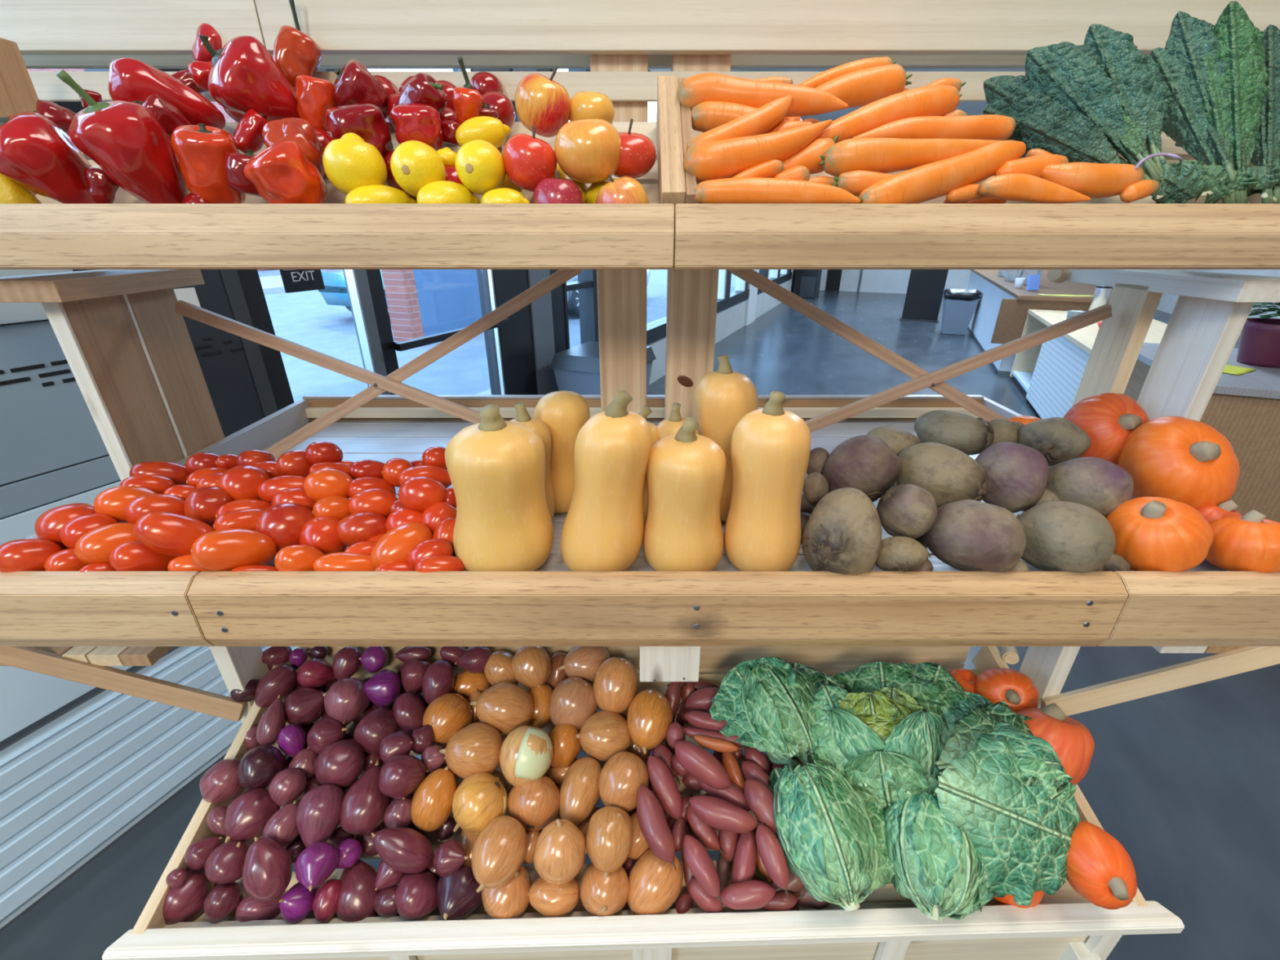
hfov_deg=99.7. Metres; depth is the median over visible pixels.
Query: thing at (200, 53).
pepper
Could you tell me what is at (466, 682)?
onion
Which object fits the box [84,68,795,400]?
wall
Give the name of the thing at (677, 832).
sweet potato
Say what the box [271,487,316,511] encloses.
tomato
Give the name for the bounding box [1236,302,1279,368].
flower pot
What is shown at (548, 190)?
apple
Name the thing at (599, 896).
onion
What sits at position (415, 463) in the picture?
tomato
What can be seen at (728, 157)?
carrot
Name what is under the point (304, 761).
onion
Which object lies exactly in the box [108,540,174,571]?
tomato
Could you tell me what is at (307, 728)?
onion
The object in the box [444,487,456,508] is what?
tomato
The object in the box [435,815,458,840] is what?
onion
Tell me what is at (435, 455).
tomato
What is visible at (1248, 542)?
pumpkin
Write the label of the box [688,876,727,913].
sweet potato
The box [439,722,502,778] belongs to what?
onion
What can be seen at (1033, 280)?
card
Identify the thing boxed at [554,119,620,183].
apple
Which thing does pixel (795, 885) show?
sweet potato
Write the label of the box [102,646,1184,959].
bin
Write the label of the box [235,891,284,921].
onion
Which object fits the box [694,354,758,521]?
butternut squash
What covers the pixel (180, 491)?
tomato
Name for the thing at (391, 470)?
tomato
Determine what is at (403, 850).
onion
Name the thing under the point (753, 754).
sweet potato
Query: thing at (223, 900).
onion
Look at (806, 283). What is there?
tall cabinet
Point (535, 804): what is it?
onion
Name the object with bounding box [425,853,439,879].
onion
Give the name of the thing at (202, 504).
tomato
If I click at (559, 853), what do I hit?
onion
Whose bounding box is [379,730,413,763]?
onion
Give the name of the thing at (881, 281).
wall
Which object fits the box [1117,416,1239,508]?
pumpkin
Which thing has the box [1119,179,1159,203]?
carrot
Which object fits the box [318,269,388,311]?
car
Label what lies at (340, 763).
onion
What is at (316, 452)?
tomato
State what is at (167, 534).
tomato
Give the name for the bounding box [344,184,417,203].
lemon
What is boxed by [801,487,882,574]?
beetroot
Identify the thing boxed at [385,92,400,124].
pepper
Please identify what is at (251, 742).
onion
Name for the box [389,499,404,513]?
tomato
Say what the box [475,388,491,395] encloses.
pavement
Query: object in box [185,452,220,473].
tomato
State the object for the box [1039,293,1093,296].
paper
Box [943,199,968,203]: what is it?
carrot
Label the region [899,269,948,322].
column
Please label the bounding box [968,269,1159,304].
countertop
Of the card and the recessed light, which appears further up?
the recessed light
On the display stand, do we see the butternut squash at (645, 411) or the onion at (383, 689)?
the butternut squash at (645, 411)
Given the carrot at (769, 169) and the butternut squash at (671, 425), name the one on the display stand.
the butternut squash at (671, 425)
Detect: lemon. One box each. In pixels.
[322,132,386,195]
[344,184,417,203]
[390,140,446,196]
[416,180,479,203]
[436,146,456,166]
[454,139,506,195]
[455,115,511,148]
[480,187,529,203]
[500,174,523,192]
[554,163,566,178]
[568,178,588,203]
[585,180,609,203]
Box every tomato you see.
[0,538,63,572]
[34,502,95,549]
[44,547,87,571]
[59,513,118,548]
[74,523,137,564]
[79,562,116,572]
[93,485,157,523]
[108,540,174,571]
[119,474,175,493]
[124,493,185,523]
[128,461,190,484]
[133,511,213,558]
[163,484,196,500]
[167,554,212,572]
[183,486,234,527]
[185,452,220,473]
[186,466,228,486]
[191,528,276,571]
[195,472,223,488]
[213,508,263,530]
[215,453,237,469]
[215,498,271,518]
[217,465,270,500]
[231,564,278,572]
[235,449,275,465]
[249,461,279,478]
[254,502,314,553]
[257,475,306,503]
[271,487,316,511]
[274,544,324,571]
[275,449,312,476]
[299,515,346,555]
[303,467,352,501]
[305,441,342,464]
[308,462,353,479]
[312,495,351,519]
[312,551,375,571]
[336,511,386,546]
[338,460,354,466]
[344,540,376,555]
[347,476,395,498]
[347,488,398,517]
[348,459,384,479]
[368,533,384,542]
[369,521,432,568]
[375,561,414,571]
[382,457,413,487]
[385,506,422,532]
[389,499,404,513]
[398,465,451,488]
[398,475,446,512]
[406,538,453,571]
[410,459,422,466]
[414,554,465,572]
[420,501,456,533]
[422,446,447,469]
[432,517,456,556]
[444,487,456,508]
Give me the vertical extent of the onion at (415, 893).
0.054 m
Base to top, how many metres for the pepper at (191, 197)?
0.044 m
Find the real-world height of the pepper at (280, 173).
0.092 m
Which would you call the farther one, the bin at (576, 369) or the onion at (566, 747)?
the bin at (576, 369)
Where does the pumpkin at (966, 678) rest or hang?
on the bin at (887, 925)
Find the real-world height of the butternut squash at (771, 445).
0.247 m
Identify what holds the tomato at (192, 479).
on the display stand
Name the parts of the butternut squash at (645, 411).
stem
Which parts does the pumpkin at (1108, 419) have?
stem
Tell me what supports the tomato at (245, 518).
on the display stand
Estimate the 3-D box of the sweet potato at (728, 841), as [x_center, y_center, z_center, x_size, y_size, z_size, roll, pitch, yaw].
[0.122,0.495,0.747,0.030,0.037,0.048,0,25,0]
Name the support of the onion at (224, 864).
on the bin at (887, 925)
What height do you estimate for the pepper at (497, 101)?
0.056 m
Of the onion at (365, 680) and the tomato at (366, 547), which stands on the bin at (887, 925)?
the onion at (365, 680)
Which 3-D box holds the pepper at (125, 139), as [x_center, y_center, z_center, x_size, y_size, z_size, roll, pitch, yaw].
[-0.648,-0.417,0.681,0.095,0.149,0.100,-8,26,-16]
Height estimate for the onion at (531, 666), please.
0.065 m
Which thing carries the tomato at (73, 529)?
on the display stand
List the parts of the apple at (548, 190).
stem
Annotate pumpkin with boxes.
[948,667,977,693]
[973,667,1039,711]
[993,890,1044,908]
[1007,415,1041,425]
[1014,703,1094,785]
[1062,392,1149,464]
[1066,821,1137,909]
[1105,496,1213,571]
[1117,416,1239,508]
[1195,500,1241,523]
[1205,509,1279,573]
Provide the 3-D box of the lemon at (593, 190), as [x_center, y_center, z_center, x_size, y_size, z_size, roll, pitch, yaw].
[-0.051,-0.383,0.735,0.048,0.045,0.045,11,27,22]
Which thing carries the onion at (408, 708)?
on the bin at (887, 925)
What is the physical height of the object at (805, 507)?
0.050 m
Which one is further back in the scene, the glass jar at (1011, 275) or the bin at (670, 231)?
the glass jar at (1011, 275)
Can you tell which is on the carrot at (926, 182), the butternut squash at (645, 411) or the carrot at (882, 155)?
the carrot at (882, 155)
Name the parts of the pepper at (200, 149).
stem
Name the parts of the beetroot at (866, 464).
crown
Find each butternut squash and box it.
[444,404,553,571]
[509,402,555,519]
[533,391,590,513]
[560,390,652,571]
[638,405,657,525]
[642,416,726,571]
[656,402,698,440]
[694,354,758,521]
[723,390,811,571]
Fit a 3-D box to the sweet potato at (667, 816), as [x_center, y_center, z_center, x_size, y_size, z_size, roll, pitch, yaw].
[0.037,0.485,0.796,0.022,0.022,0.037,-3,27,-5]
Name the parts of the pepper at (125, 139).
stem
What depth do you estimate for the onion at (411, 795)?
0.79 m
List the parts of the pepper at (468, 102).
stem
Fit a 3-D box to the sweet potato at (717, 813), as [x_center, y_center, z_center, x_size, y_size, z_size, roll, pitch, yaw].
[0.116,0.454,0.729,0.104,0.037,0.035,6,26,13]
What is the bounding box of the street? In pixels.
[257,269,770,402]
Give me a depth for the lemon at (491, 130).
0.73 m
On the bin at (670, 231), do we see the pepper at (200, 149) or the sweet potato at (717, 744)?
the pepper at (200, 149)
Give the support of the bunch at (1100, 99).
on the bin at (670, 231)
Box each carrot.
[676,72,848,116]
[684,119,832,182]
[686,94,792,150]
[690,101,787,132]
[693,177,861,203]
[732,159,783,177]
[754,76,793,84]
[764,120,813,133]
[772,135,839,177]
[773,165,809,181]
[787,116,802,120]
[798,56,895,88]
[802,118,820,123]
[808,176,835,185]
[813,84,962,142]
[815,63,911,107]
[819,137,1001,177]
[832,170,893,195]
[852,114,1015,140]
[857,140,1026,203]
[926,77,965,92]
[943,109,967,115]
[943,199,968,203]
[946,183,985,203]
[968,197,1004,203]
[977,173,1090,203]
[994,154,1068,177]
[1026,148,1052,157]
[1040,162,1146,198]
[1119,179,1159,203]
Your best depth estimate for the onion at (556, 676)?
0.91 m
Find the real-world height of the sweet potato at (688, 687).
0.036 m
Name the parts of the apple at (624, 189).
stem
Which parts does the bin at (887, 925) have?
rail, panel, bin leg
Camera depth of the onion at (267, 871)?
0.68 m
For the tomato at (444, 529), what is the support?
on the display stand
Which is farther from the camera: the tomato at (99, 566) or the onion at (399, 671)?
the onion at (399, 671)
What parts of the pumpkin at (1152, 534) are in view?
stem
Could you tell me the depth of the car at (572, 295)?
9.45 m
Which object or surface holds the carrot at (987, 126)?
on the bin at (670, 231)
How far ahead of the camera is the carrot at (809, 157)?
0.70 m
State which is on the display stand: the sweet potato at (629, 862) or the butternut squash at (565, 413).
the butternut squash at (565, 413)
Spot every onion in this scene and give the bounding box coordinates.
[162,866,215,924]
[165,867,187,888]
[184,836,222,869]
[199,759,244,804]
[203,881,243,923]
[204,840,248,884]
[206,805,226,837]
[223,787,279,843]
[230,679,259,702]
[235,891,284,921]
[236,745,285,790]
[242,836,292,901]
[245,724,260,751]
[254,663,297,707]
[256,694,286,745]
[262,646,292,666]
[262,800,298,847]
[268,768,306,807]
[277,723,306,757]
[279,881,317,923]
[283,687,327,727]
[284,743,308,769]
[284,835,306,864]
[288,648,307,669]
[288,746,319,780]
[291,683,318,692]
[294,841,338,891]
[295,783,345,847]
[297,658,336,688]
[302,723,315,744]
[302,775,321,795]
[306,715,347,754]
[307,646,328,658]
[312,879,341,924]
[315,738,364,788]
[318,679,337,693]
[320,711,328,718]
[324,677,370,724]
[328,826,354,845]
[332,646,361,679]
[335,838,362,868]
[335,859,379,922]
[340,759,391,835]
[342,777,358,794]
[352,703,373,724]
[353,708,399,754]
[355,825,383,856]
[358,646,387,673]
[362,676,373,703]
[362,752,384,772]
[363,669,401,706]
[371,702,393,711]
[371,827,434,873]
[373,884,398,917]
[374,860,405,890]
[378,754,429,799]
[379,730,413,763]
[383,795,413,827]
[391,793,413,801]
[392,685,406,703]
[392,692,425,736]
[393,646,410,662]
[394,646,431,662]
[395,870,437,919]
[396,662,407,685]
[400,658,430,693]
[408,822,424,835]
[409,722,435,754]
[410,765,457,831]
[411,771,431,795]
[415,688,427,705]
[421,745,445,772]
[422,659,455,704]
[422,693,472,746]
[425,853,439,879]
[433,839,468,877]
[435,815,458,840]
[435,864,482,919]
[438,646,466,666]
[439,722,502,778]
[440,760,459,779]
[450,669,489,699]
[452,772,507,834]
[454,646,491,673]
[459,829,478,866]
[466,688,482,723]
[470,682,533,734]
[471,815,527,893]
[481,865,531,919]
[484,650,518,685]
[491,770,511,791]
[499,724,553,786]
[506,775,559,831]
[511,646,551,688]
[523,830,540,864]
[527,684,553,728]
[528,875,579,917]
[533,818,585,884]
[545,652,568,689]
[546,765,570,784]
[548,723,581,768]
[549,676,598,729]
[558,646,609,683]
[559,756,601,826]
[576,710,631,761]
[576,817,590,838]
[580,862,629,915]
[585,805,633,880]
[592,657,638,713]
[598,751,648,813]
[619,707,628,719]
[626,688,672,754]
[626,738,651,762]
[627,848,683,915]
[628,811,648,859]
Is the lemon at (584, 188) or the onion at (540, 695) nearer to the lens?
the lemon at (584, 188)
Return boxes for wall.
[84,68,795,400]
[819,269,1113,295]
[1156,269,1279,335]
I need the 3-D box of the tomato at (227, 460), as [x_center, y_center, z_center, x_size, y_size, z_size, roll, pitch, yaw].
[-0.651,-0.028,0.857,0.027,0.028,0.035,23,33,40]
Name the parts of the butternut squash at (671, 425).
stem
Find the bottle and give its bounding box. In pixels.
[1088,284,1112,311]
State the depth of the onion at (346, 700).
0.84 m
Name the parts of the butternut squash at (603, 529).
stem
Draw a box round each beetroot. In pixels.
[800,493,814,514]
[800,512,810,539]
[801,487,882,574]
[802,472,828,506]
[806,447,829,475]
[822,435,901,502]
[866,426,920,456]
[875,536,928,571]
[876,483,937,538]
[895,442,988,507]
[913,558,933,571]
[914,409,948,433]
[914,536,927,547]
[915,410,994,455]
[921,499,1026,572]
[974,441,1048,513]
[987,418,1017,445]
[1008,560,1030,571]
[1011,421,1024,431]
[1016,501,1115,573]
[1017,417,1091,466]
[1023,488,1060,511]
[1045,457,1133,517]
[1093,564,1105,571]
[1104,552,1131,572]
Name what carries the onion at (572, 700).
on the bin at (887, 925)
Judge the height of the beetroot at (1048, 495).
0.043 m
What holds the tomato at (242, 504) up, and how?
on the display stand
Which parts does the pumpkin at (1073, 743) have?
stem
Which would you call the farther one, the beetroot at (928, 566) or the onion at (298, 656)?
the onion at (298, 656)
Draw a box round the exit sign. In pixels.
[279,269,324,293]
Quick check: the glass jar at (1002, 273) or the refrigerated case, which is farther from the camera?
the glass jar at (1002, 273)
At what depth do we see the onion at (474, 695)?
0.88 m
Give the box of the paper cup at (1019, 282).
[1013,277,1025,288]
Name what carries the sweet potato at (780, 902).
on the bin at (887, 925)
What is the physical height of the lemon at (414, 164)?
0.064 m
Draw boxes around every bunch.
[982,24,1183,184]
[1149,0,1269,203]
[1250,24,1279,203]
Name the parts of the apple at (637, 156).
stem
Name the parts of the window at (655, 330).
sill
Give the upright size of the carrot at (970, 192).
0.022 m
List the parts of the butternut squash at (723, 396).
stem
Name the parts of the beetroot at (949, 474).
crown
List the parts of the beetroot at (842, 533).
crown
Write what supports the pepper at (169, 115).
on the pepper
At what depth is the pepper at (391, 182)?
0.73 m
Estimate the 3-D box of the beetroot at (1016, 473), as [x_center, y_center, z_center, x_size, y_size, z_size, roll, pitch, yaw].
[0.530,-0.004,0.779,0.093,0.100,0.089,17,30,31]
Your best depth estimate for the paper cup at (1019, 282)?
6.08 m
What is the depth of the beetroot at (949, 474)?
0.74 m
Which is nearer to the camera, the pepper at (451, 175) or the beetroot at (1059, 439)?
the pepper at (451, 175)
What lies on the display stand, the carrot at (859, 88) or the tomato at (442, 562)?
the tomato at (442, 562)
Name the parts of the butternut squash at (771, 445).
stem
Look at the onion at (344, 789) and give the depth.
0.78 m
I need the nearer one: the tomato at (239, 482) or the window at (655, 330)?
the tomato at (239, 482)
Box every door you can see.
[316,68,510,395]
[825,269,862,292]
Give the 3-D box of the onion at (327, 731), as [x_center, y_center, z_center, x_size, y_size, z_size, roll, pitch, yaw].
[-0.481,0.392,0.829,0.052,0.054,0.053,19,31,35]
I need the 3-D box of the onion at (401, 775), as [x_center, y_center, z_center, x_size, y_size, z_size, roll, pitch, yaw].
[-0.335,0.414,0.757,0.059,0.055,0.056,3,25,5]
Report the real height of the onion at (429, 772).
0.034 m
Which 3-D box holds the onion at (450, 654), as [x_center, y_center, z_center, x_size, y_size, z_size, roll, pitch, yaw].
[-0.316,0.300,0.925,0.042,0.041,0.040,14,28,27]
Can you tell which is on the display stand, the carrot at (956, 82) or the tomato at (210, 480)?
the tomato at (210, 480)
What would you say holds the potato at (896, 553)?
on the display stand
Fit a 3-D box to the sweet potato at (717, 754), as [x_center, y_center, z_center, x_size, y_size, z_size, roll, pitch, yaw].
[0.128,0.441,0.848,0.024,0.024,0.040,-11,27,-22]
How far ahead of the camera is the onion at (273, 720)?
0.82 m
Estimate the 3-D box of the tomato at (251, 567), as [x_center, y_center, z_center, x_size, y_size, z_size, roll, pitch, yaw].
[-0.487,0.118,0.689,0.053,0.027,0.019,-17,30,-32]
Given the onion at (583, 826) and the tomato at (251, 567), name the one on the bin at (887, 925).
the onion at (583, 826)
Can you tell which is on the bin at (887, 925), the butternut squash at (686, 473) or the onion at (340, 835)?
the onion at (340, 835)
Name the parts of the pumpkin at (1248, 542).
stem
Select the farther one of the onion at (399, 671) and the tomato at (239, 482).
the onion at (399, 671)
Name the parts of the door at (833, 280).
frame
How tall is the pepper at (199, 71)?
0.038 m
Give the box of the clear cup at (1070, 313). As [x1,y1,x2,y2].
[1066,310,1086,319]
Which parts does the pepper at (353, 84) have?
stem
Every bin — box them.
[0,37,1279,269]
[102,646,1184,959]
[549,341,656,395]
[941,288,981,334]
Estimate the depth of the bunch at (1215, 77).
0.70 m
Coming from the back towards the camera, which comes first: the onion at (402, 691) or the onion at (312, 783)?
the onion at (402, 691)
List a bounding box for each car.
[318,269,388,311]
[566,269,650,316]
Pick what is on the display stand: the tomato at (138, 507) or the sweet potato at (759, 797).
the tomato at (138, 507)
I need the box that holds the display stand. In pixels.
[0,0,1279,870]
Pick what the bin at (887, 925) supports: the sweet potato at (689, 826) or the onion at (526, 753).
the sweet potato at (689, 826)
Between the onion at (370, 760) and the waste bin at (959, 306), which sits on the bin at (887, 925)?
the onion at (370, 760)
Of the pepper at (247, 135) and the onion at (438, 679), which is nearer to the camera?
the pepper at (247, 135)
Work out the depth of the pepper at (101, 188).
0.69 m
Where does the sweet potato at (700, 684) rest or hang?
on the bin at (887, 925)
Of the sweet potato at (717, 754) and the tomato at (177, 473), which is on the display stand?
the tomato at (177, 473)
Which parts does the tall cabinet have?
door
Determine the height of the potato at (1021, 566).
0.038 m
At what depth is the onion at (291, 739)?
0.81 m
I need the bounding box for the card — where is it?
[1026,274,1040,290]
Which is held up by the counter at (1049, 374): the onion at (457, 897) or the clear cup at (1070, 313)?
the clear cup at (1070, 313)
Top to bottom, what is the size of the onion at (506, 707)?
0.074 m
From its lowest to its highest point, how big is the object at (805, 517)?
0.042 m
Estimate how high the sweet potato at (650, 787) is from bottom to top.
0.023 m
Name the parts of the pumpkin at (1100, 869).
stem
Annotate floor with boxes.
[0,290,1279,959]
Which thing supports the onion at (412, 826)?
on the bin at (887, 925)
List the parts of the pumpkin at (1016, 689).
stem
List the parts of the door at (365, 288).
post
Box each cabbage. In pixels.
[709,656,847,769]
[768,753,895,911]
[809,661,977,808]
[884,791,994,921]
[933,691,1080,906]
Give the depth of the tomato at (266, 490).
0.79 m
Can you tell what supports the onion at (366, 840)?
on the bin at (887, 925)
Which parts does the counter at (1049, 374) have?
frame, perforated panel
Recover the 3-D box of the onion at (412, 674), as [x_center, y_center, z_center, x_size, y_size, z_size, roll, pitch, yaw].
[-0.372,0.325,0.899,0.046,0.052,0.048,-2,25,-5]
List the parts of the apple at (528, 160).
stem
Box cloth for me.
[1222,364,1256,374]
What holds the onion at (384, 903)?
on the bin at (887, 925)
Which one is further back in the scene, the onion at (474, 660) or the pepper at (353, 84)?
the onion at (474, 660)
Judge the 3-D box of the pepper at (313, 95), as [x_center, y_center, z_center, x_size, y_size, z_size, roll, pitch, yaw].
[-0.460,-0.535,0.769,0.054,0.068,0.054,7,26,15]
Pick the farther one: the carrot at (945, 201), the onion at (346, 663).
the onion at (346, 663)
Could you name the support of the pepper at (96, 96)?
on the bin at (670, 231)
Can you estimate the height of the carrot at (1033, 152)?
0.029 m
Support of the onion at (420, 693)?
on the bin at (887, 925)
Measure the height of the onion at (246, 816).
0.066 m
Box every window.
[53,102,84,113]
[381,119,482,341]
[551,68,597,349]
[646,69,749,345]
[757,269,792,293]
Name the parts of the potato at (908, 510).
crown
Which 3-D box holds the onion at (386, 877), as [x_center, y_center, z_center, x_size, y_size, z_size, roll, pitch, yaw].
[-0.331,0.518,0.718,0.041,0.037,0.037,-12,28,-24]
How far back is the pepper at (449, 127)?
0.74 m
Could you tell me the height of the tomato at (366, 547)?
0.032 m
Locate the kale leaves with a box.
[1142,160,1279,203]
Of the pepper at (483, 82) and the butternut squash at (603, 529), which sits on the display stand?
the butternut squash at (603, 529)
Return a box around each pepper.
[0,111,95,203]
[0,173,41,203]
[33,99,75,136]
[56,69,188,203]
[78,88,103,108]
[84,167,119,203]
[108,57,226,128]
[133,93,193,138]
[170,68,208,93]
[170,123,245,203]
[182,192,210,203]
[187,61,212,90]
[191,22,222,62]
[199,35,299,121]
[222,106,243,123]
[223,149,262,197]
[233,109,268,154]
[243,139,328,203]
[262,117,325,177]
[272,0,321,88]
[295,75,338,132]
[313,127,333,148]
[324,102,393,158]
[331,59,386,109]
[372,75,399,119]
[383,149,413,197]
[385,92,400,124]
[390,103,444,151]
[391,72,446,128]
[399,75,414,92]
[436,80,457,110]
[440,106,458,122]
[440,120,462,146]
[444,164,473,194]
[452,56,483,123]
[470,71,502,95]
[479,102,498,119]
[481,91,515,128]
[497,144,503,153]
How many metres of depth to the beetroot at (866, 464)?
0.75 m
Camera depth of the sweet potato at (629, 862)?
0.74 m
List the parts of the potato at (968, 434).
crown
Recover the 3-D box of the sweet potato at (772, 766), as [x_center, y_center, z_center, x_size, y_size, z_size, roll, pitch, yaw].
[0.211,0.450,0.836,0.043,0.025,0.025,8,26,16]
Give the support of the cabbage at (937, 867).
on the bin at (887, 925)
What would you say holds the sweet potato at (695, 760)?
on the sweet potato
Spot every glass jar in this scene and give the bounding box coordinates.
[997,269,1007,276]
[1004,269,1023,281]
[1022,269,1042,285]
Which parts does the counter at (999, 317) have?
panel, panel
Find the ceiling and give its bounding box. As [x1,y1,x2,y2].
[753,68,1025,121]
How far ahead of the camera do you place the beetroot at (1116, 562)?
0.70 m
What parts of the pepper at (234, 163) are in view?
stem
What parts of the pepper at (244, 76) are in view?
stem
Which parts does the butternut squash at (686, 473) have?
stem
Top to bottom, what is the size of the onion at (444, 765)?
0.043 m
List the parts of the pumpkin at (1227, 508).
stem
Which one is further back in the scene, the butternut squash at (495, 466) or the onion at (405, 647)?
the onion at (405, 647)
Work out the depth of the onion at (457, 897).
0.69 m
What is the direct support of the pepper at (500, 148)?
on the bin at (670, 231)
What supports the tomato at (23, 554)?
on the display stand
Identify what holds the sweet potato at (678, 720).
on the bin at (887, 925)
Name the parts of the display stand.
rail, post, post, leg, post, post, leg, post, rail, post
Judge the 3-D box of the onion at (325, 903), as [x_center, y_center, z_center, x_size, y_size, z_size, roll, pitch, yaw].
[-0.404,0.543,0.701,0.038,0.037,0.040,17,30,33]
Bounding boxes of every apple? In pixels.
[502,125,556,191]
[515,66,571,137]
[533,171,584,203]
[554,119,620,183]
[568,91,614,124]
[595,173,648,203]
[613,118,656,178]
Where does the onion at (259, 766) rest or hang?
on the bin at (887, 925)
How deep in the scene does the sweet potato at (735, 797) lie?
0.76 m
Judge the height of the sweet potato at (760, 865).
0.034 m
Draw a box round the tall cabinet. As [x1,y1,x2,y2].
[792,269,822,298]
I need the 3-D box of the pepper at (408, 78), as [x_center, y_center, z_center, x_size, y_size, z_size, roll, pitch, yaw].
[-0.343,-0.595,0.835,0.049,0.050,0.056,11,27,21]
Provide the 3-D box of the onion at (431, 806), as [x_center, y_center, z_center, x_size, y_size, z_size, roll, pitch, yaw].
[-0.288,0.450,0.759,0.059,0.072,0.069,14,28,27]
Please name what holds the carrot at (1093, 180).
on the bin at (670, 231)
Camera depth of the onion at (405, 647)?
0.93 m
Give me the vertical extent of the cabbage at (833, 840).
0.152 m
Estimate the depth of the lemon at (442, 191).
0.67 m
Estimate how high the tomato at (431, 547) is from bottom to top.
0.043 m
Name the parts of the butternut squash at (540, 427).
stem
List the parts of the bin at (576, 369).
lid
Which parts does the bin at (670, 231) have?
panel, panel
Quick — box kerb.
[259,275,284,294]
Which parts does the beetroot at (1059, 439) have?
crown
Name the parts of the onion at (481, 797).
plate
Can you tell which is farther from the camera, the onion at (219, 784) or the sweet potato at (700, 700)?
the sweet potato at (700, 700)
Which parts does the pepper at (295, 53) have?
stem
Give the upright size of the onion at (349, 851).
0.035 m
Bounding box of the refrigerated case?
[0,269,299,928]
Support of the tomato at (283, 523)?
on the display stand
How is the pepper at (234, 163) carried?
on the bin at (670, 231)
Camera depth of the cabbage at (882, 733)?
0.74 m
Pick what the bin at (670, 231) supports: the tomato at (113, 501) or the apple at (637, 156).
the apple at (637, 156)
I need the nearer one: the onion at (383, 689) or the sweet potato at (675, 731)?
the sweet potato at (675, 731)
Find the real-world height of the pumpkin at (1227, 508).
0.077 m
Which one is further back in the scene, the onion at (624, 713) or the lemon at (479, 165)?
the onion at (624, 713)
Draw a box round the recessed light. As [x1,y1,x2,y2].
[964,102,987,105]
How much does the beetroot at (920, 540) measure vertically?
0.046 m
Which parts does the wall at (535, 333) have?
wall panel, wall panel, wall panel, wall panel, wall panel, wall panel, wall panel, wall panel, wall panel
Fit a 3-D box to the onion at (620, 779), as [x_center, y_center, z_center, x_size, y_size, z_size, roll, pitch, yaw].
[-0.024,0.432,0.774,0.077,0.073,0.071,-22,33,-39]
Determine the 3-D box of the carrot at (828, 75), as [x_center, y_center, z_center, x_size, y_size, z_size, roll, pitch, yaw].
[0.304,-0.600,0.805,0.156,0.054,0.030,-5,25,-10]
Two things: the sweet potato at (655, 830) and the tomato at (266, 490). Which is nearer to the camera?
the sweet potato at (655, 830)
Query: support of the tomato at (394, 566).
on the display stand
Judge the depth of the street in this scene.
7.32 m
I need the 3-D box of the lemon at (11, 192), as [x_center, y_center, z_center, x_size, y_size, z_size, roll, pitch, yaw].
[-0.811,-0.375,0.700,0.041,0.075,0.045,16,29,30]
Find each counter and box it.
[966,269,1159,375]
[1009,309,1167,419]
[1123,342,1279,522]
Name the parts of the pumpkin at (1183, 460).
stem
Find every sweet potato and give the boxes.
[622,857,637,873]
[627,807,636,816]
[636,785,676,871]
[647,755,683,827]
[648,777,653,792]
[651,742,679,784]
[662,807,670,822]
[665,681,680,717]
[665,739,675,754]
[666,680,719,691]
[666,714,684,747]
[667,789,695,831]
[671,714,684,726]
[671,754,689,776]
[671,816,686,851]
[674,740,737,790]
[674,890,693,913]
[678,702,689,724]
[680,681,694,704]
[680,834,694,908]
[681,726,741,745]
[681,773,702,790]
[682,834,722,906]
[684,687,719,712]
[684,710,726,731]
[686,804,726,854]
[687,821,698,839]
[688,795,765,833]
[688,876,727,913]
[693,734,745,752]
[696,777,751,811]
[712,751,722,764]
[717,829,738,861]
[717,853,730,892]
[719,880,781,909]
[721,752,744,791]
[731,831,757,884]
[732,745,742,759]
[741,760,769,786]
[743,778,778,839]
[744,746,770,775]
[753,831,771,884]
[753,875,766,882]
[755,824,789,899]
[761,891,804,911]
[768,760,785,776]
[771,868,804,894]
[786,904,799,911]
[795,886,831,909]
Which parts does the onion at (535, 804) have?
plate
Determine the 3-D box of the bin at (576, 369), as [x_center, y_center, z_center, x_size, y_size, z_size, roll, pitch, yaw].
[-0.243,-0.574,3.834,0.545,0.691,0.545,11,27,21]
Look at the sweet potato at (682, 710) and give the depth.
0.89 m
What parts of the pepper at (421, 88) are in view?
stem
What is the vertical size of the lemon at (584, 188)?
0.040 m
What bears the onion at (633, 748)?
on the bin at (887, 925)
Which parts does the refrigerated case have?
panel, panel, panel, panel, vertical trim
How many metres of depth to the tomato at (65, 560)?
0.68 m
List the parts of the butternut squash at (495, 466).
stem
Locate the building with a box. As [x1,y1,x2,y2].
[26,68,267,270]
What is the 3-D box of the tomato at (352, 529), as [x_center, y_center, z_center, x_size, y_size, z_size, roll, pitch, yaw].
[-0.386,0.070,0.754,0.070,0.052,0.050,-4,25,-9]
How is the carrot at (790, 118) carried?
on the bin at (670, 231)
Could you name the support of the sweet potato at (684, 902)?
on the bin at (887, 925)
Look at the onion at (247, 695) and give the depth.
0.87 m
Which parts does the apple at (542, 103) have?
stem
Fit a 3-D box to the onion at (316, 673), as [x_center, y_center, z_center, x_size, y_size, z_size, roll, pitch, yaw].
[-0.542,0.323,0.902,0.049,0.049,0.051,7,26,15]

